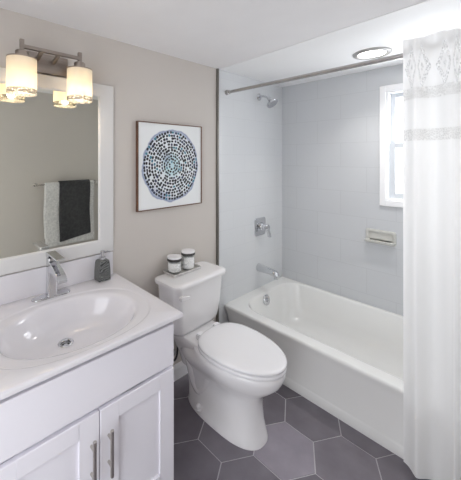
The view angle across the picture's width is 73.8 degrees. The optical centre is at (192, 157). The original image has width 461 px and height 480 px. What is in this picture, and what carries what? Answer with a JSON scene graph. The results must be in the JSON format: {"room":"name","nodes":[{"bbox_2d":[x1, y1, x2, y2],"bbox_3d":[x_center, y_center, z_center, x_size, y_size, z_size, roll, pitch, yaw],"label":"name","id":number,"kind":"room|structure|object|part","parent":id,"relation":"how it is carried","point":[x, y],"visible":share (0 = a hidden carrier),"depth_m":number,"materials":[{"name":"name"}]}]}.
{"room":"bathroom","nodes":[
{"label":"bathroom","id":0,"kind":"room"},
{"bbox_2d":[0,8,281,364],"bbox_3d":[-0.311,0.417,1.973,3.278,2.206,0.110,0,0,-42],"label":"wall","id":1,"kind":"structure","parent":0,"point":[148,85],"depth_m":2.18,"materials":[{"name":"beige paint"}]},
{"bbox_2d":[6,38,92,103],"bbox_3d":[-0.683,-0.403,1.461,0.382,0.246,0.172,0,0,-42],"label":"vanity light","id":2,"kind":"object","parent":1,"relation":"attached to","point":[23,66],"visible":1,"depth_m":1.47,"materials":[{"name":"white glass"}]},
{"bbox_3d":[-0.763,-0.495,1.356,0.017,0.061,0.017,0,0,-42],"label":"post","id":3,"kind":"part","parent":2,"relation":"part of","materials":[{"name":"silver metal"}]},
{"bbox_3d":[-0.763,-0.369,1.356,0.121,0.135,0.121,0,0,-42],"label":"lamp shade","id":4,"kind":"part","parent":2,"relation":"part of","materials":[{"name":"white glass"}]},
{"bbox_3d":[-0.733,-0.485,1.449,0.016,0.036,0.082,0,0,-42],"label":"support arm","id":5,"kind":"part","parent":2,"relation":"part of","materials":[{"name":"silver metal"}]},
{"bbox_3d":[-0.740,-0.463,1.512,0.224,0.094,0.022,0,0,-42],"label":"plate","id":6,"kind":"part","parent":2,"relation":"part of","materials":[{"name":"silver metal"}]},
{"bbox_3d":[-0.676,-0.485,1.500,0.016,0.036,0.082,0,0,-42],"label":"support arm","id":7,"kind":"part","parent":2,"relation":"part of","materials":[{"name":"silver metal"}]},
{"bbox_3d":[-0.570,-0.495,1.530,0.017,0.061,0.017,0,0,-42],"label":"post","id":8,"kind":"part","parent":2,"relation":"part of","materials":[{"name":"silver metal"}]},
{"bbox_3d":[-0.570,-0.369,1.530,0.121,0.135,0.121,0,0,-42],"label":"lamp shade","id":9,"kind":"part","parent":2,"relation":"part of","materials":[{"name":"white glass"}]},
{"bbox_2d":[0,67,112,275],"bbox_3d":[-0.729,0.065,1.524,0.710,0.946,0.020,0,0,-42],"label":"wall mirror","id":10,"kind":"object","parent":1,"relation":"attached to","point":[56,153],"visible":0.89,"depth_m":1.54,"materials":[{"name":"white"}]},
{"bbox_2d":[0,251,112,304],"bbox_3d":[-0.739,0.612,1.519,0.733,0.131,0.012,0,0,-42],"label":"backsplash","id":11,"kind":"structure","parent":1,"relation":"attached to","point":[28,283],"depth_m":1.50,"materials":[{"name":"white stone"}]},
{"bbox_2d":[136,121,201,211],"bbox_3d":[-0.144,0.057,2.047,0.542,0.559,0.024,0,0,-42],"label":"framed picture","id":12,"kind":"object","parent":1,"relation":"attached to","point":[168,156],"visible":1,"depth_m":2.01,"materials":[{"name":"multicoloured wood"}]},
{"bbox_2d":[174,347,177,360],"bbox_3d":[-0.150,1.202,1.984,0.115,0.228,0.066,0,0,44],"label":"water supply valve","id":13,"kind":"object","parent":1,"relation":"attached to","point":[175,351],"visible":0.33,"depth_m":1.96,"materials":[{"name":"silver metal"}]},
{"bbox_2d":[173,361,187,381],"bbox_3d":[-0.131,1.470,2.064,0.848,0.100,0.016,0,0,-42],"label":"baseboard","id":14,"kind":"structure","parent":1,"relation":"attached to","point":[180,369],"depth_m":2.09,"materials":[{"name":"white paint"}]},
{"bbox_2d":[216,68,218,321],"bbox_3d":[0.190,0.417,2.355,0.016,2.205,0.018,0,0,-42],"label":"trim","id":15,"kind":"structure","parent":1,"relation":"attached to","point":[217,69],"depth_m":2.35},
{"bbox_2d":[254,217,270,236],"bbox_3d":[0.631,0.619,2.679,0.156,0.157,0.102,0,0,-42],"label":"shower valve","id":16,"kind":"object","parent":1,"relation":"attached to","point":[260,226],"visible":1,"depth_m":2.67,"materials":[{"name":"silver metal"}]},
{"bbox_3d":[0.601,0.618,2.713,0.156,0.156,0.011,0,0,-42],"label":"valve plate","id":17,"kind":"part","parent":16,"relation":"part of","materials":[{"name":"silver metal"}]},
{"bbox_3d":[0.635,0.638,2.675,0.072,0.118,0.091,0,0,-42],"label":"valve handle","id":18,"kind":"part","parent":16,"relation":"part of","materials":[{"name":"silver metal"}]},
{"bbox_2d":[257,94,277,107],"bbox_3d":[0.651,-0.497,2.643,0.108,0.141,0.182,0,0,-42],"label":"sprayer","id":19,"kind":"object","parent":1,"relation":"attached to","point":[271,102],"visible":1,"depth_m":2.62,"materials":[{"name":"silver metal"}]},
{"bbox_2d":[256,263,279,279],"bbox_3d":[0.650,0.986,2.626,0.064,0.088,0.207,0,0,-42],"label":"tub spout","id":20,"kind":"object","parent":1,"relation":"attached to","point":[261,268],"visible":1,"depth_m":2.61,"materials":[{"name":"silver metal"}]},
{"bbox_2d":[225,53,402,94],"bbox_3d":[0.775,-0.514,1.855,0.042,0.042,1.520,0,0,-42],"label":"shower curtain rod","id":21,"kind":"object","parent":1,"relation":"attached to","point":[397,56],"visible":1,"depth_m":1.83,"materials":[{"name":"metal"}]},
{"bbox_2d":[403,28,460,479],"bbox_3d":[1.149,0.462,1.389,0.098,2.092,0.328,0,0,-42],"label":"shower curtain","id":22,"kind":"object","parent":21,"relation":"hanging from","point":[432,62],"visible":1,"depth_m":1.43,"materials":[{"name":"white fabric"}]},
{"bbox_3d":[1.142,-0.207,1.381,0.044,0.145,0.327,0,0,-42],"label":"curtain panel","id":23,"kind":"part","parent":22,"relation":"part of","materials":[{"name":"white fabric"}]},
{"bbox_2d":[0,0,460,86],"bbox_3d":[0.341,-0.734,1.249,3.278,0.104,2.060,0,0,-42],"label":"ceiling","id":24,"kind":"structure","parent":0,"point":[219,34],"depth_m":1.60,"materials":[{"name":"grey paint"}]},
{"bbox_2d":[353,47,391,59],"bbox_3d":[1.170,-0.675,1.989,0.224,0.013,0.224,0,0,-42],"label":"recessed light","id":25,"kind":"object","parent":24,"relation":"in","point":[375,52],"visible":1,"depth_m":1.97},
{"bbox_2d":[174,373,428,479],"bbox_3d":[0.341,1.580,1.249,3.278,0.120,2.060,0,0,-42],"label":"floor","id":26,"kind":"structure","parent":0,"point":[305,441],"depth_m":1.57,"materials":[{"name":"grey tile"}]},
{"bbox_2d":[0,322,173,479],"bbox_3d":[-0.521,1.108,1.293,0.694,0.824,0.637,0,0,-42],"label":"vanity cabinet","id":27,"kind":"object","parent":26,"relation":"on","point":[109,415],"visible":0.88,"depth_m":1.09,"materials":[{"name":"white paint"}]},
{"bbox_3d":[-0.466,1.142,0.980,0.194,0.354,0.008,0,0,-42],"label":"door panel","id":28,"kind":"part","parent":27,"relation":"part of","materials":[{"name":"white paint"}]},
{"bbox_3d":[-0.463,1.149,0.977,0.334,0.496,0.019,0,0,-42],"label":"cabinet door","id":29,"kind":"part","parent":27,"relation":"part of","materials":[{"name":"white paint"}]},
{"bbox_2d":[0,251,182,400],"bbox_3d":[-0.529,0.696,1.302,0.754,0.299,0.616,0,0,-42],"label":"countertop","id":30,"kind":"structure","parent":27,"relation":"on","point":[40,341],"depth_m":1.37,"materials":[{"name":"white stone"}]},
{"bbox_2d":[31,250,69,302],"bbox_3d":[-0.644,0.567,1.430,0.176,0.215,0.184,0,0,-42],"label":"sink faucet","id":31,"kind":"object","parent":30,"relation":"on","point":[55,274],"visible":1,"depth_m":1.45,"materials":[{"name":"silver metal"}]},
{"bbox_3d":[-0.689,0.671,1.479,0.176,0.008,0.052,0,0,-42],"label":"deck plate","id":32,"kind":"part","parent":31,"relation":"part of","materials":[{"name":"silver metal"}]},
{"bbox_2d":[94,250,110,281],"bbox_3d":[-0.497,0.595,1.682,0.078,0.159,0.069,0,0,-42],"label":"soap dispenser","id":33,"kind":"object","parent":30,"relation":"on","point":[102,272],"visible":1,"depth_m":1.66,"materials":[{"name":"ceramic"}]},
{"bbox_3d":[-0.344,1.056,1.048,0.013,0.164,0.036,0,0,-42],"label":"door handle","id":34,"kind":"part","parent":27,"relation":"part of","materials":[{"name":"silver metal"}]},
{"bbox_3d":[-0.295,1.056,1.092,0.013,0.164,0.036,0,0,-42],"label":"door handle","id":35,"kind":"part","parent":27,"relation":"part of","materials":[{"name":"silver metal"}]},
{"bbox_3d":[-0.212,1.149,1.202,0.334,0.496,0.019,0,0,-42],"label":"cabinet door","id":36,"kind":"part","parent":27,"relation":"part of","materials":[{"name":"white paint"}]},
{"bbox_3d":[-0.215,1.142,1.206,0.194,0.354,0.008,0,0,-42],"label":"door panel","id":37,"kind":"part","parent":27,"relation":"part of","materials":[{"name":"white paint"}]},
{"bbox_2d":[155,261,286,450],"bbox_3d":[0.182,1.137,1.804,0.470,0.766,0.783,0,0,-45],"label":"toilet","id":38,"kind":"object","parent":26,"relation":"on","point":[232,367],"visible":0.97,"depth_m":1.71,"materials":[{"name":"white ceramic"}]},
{"bbox_2d":[163,263,200,276],"bbox_3d":[-0.070,0.745,2.017,0.244,0.019,0.124,0,0,-45],"label":"tray","id":39,"kind":"object","parent":38,"relation":"on","point":[183,271],"visible":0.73,"depth_m":1.99,"materials":[{"name":"white ceramic"}]},
{"bbox_2d":[167,254,181,261],"bbox_3d":[-0.121,0.696,1.988,0.097,0.107,0.097,0,0,-42],"label":"storage jar","id":40,"kind":"object","parent":39,"relation":"on","point":[172,257],"visible":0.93,"depth_m":1.96,"materials":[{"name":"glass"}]},
{"bbox_2d":[168,261,180,272],"bbox_3d":[-0.121,0.711,1.988,0.085,0.064,0.084,0,0,-42],"label":"cotton balls","id":41,"kind":"object","parent":40,"relation":"in","point":[173,267],"visible":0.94,"depth_m":1.95},
{"bbox_2d":[181,248,194,255],"bbox_3d":[-0.033,0.687,2.048,0.095,0.126,0.095,0,0,-42],"label":"storage jar","id":42,"kind":"object","parent":39,"relation":"on","point":[187,251],"visible":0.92,"depth_m":2.02,"materials":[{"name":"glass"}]},
{"bbox_2d":[182,255,193,268],"bbox_3d":[-0.033,0.701,2.048,0.082,0.082,0.083,0,0,12],"label":"cotton balls","id":43,"kind":"object","parent":42,"relation":"in","point":[187,261],"visible":0.98,"depth_m":2.02},
{"bbox_3d":[-0.049,0.837,1.807,0.066,0.028,0.030,0,0,-45],"label":"flush lever","id":44,"kind":"part","parent":38,"relation":"part of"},
{"bbox_3d":[-0.010,0.943,1.999,0.432,0.307,0.215,0,0,-45],"label":"tank","id":45,"kind":"part","parent":38,"relation":"part of","materials":[{"name":"white ceramic"}]},
{"bbox_3d":[-0.008,0.773,1.997,0.470,0.038,0.243,0,0,-45],"label":"tank lid","id":46,"kind":"part","parent":38,"relation":"part of","materials":[{"name":"white ceramic"}]},
{"bbox_3d":[0.278,1.092,1.707,0.376,0.029,0.507,0,0,-45],"label":"seat","id":47,"kind":"part","parent":38,"relation":"part of","materials":[{"name":"white plastic"}]},
{"bbox_3d":[0.278,1.064,1.707,0.378,0.027,0.509,0,0,-45],"label":"lid","id":48,"kind":"part","parent":38,"relation":"part of","materials":[{"name":"white plastic"}]},
{"bbox_2d":[224,277,403,458],"bbox_3d":[1.066,1.341,2.117,0.837,0.358,1.518,0,0,-42],"label":"bathtub","id":49,"kind":"object","parent":26,"relation":"on","point":[344,356],"visible":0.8,"depth_m":2.10,"materials":[{"name":"white ceramic"}]},
{"bbox_3d":[0.628,1.216,2.591,0.084,0.082,0.034,0,0,-42],"label":"overflow plate","id":50,"kind":"part","parent":49,"relation":"part of","materials":[{"name":"silver metal"}]},
{"bbox_2d":[282,64,402,315],"bbox_3d":[1.415,0.417,2.431,0.100,2.206,1.520,0,0,-42],"label":"wall","id":51,"kind":"structure","parent":0,"point":[331,126],"depth_m":2.56,"materials":[{"name":"white tile"}]},
{"bbox_2d":[364,228,395,246],"bbox_3d":[1.416,0.612,2.310,0.060,0.107,0.208,0,0,-42],"label":"soap dish","id":52,"kind":"object","parent":51,"relation":"attached to","point":[382,237],"visible":1,"depth_m":2.31,"materials":[{"name":"beige ceramic"}]},
{"bbox_2d":[380,83,402,207],"bbox_3d":[1.686,-0.086,2.117,0.116,0.912,0.656,0,0,-42],"label":"window","id":53,"kind":"structure","parent":51,"relation":"in","point":[389,94],"depth_m":2.30,"materials":[{"name":"white paint"}]},
{"bbox_3d":[1.686,0.101,2.117,0.027,0.417,0.544,0,0,-42],"label":"sash","id":54,"kind":"part","parent":53,"relation":"part of","materials":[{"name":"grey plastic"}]},
{"bbox_3d":[1.708,-0.277,2.137,0.027,0.419,0.544,0,0,-42],"label":"sash","id":55,"kind":"part","parent":53,"relation":"part of","materials":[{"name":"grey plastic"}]}
]}

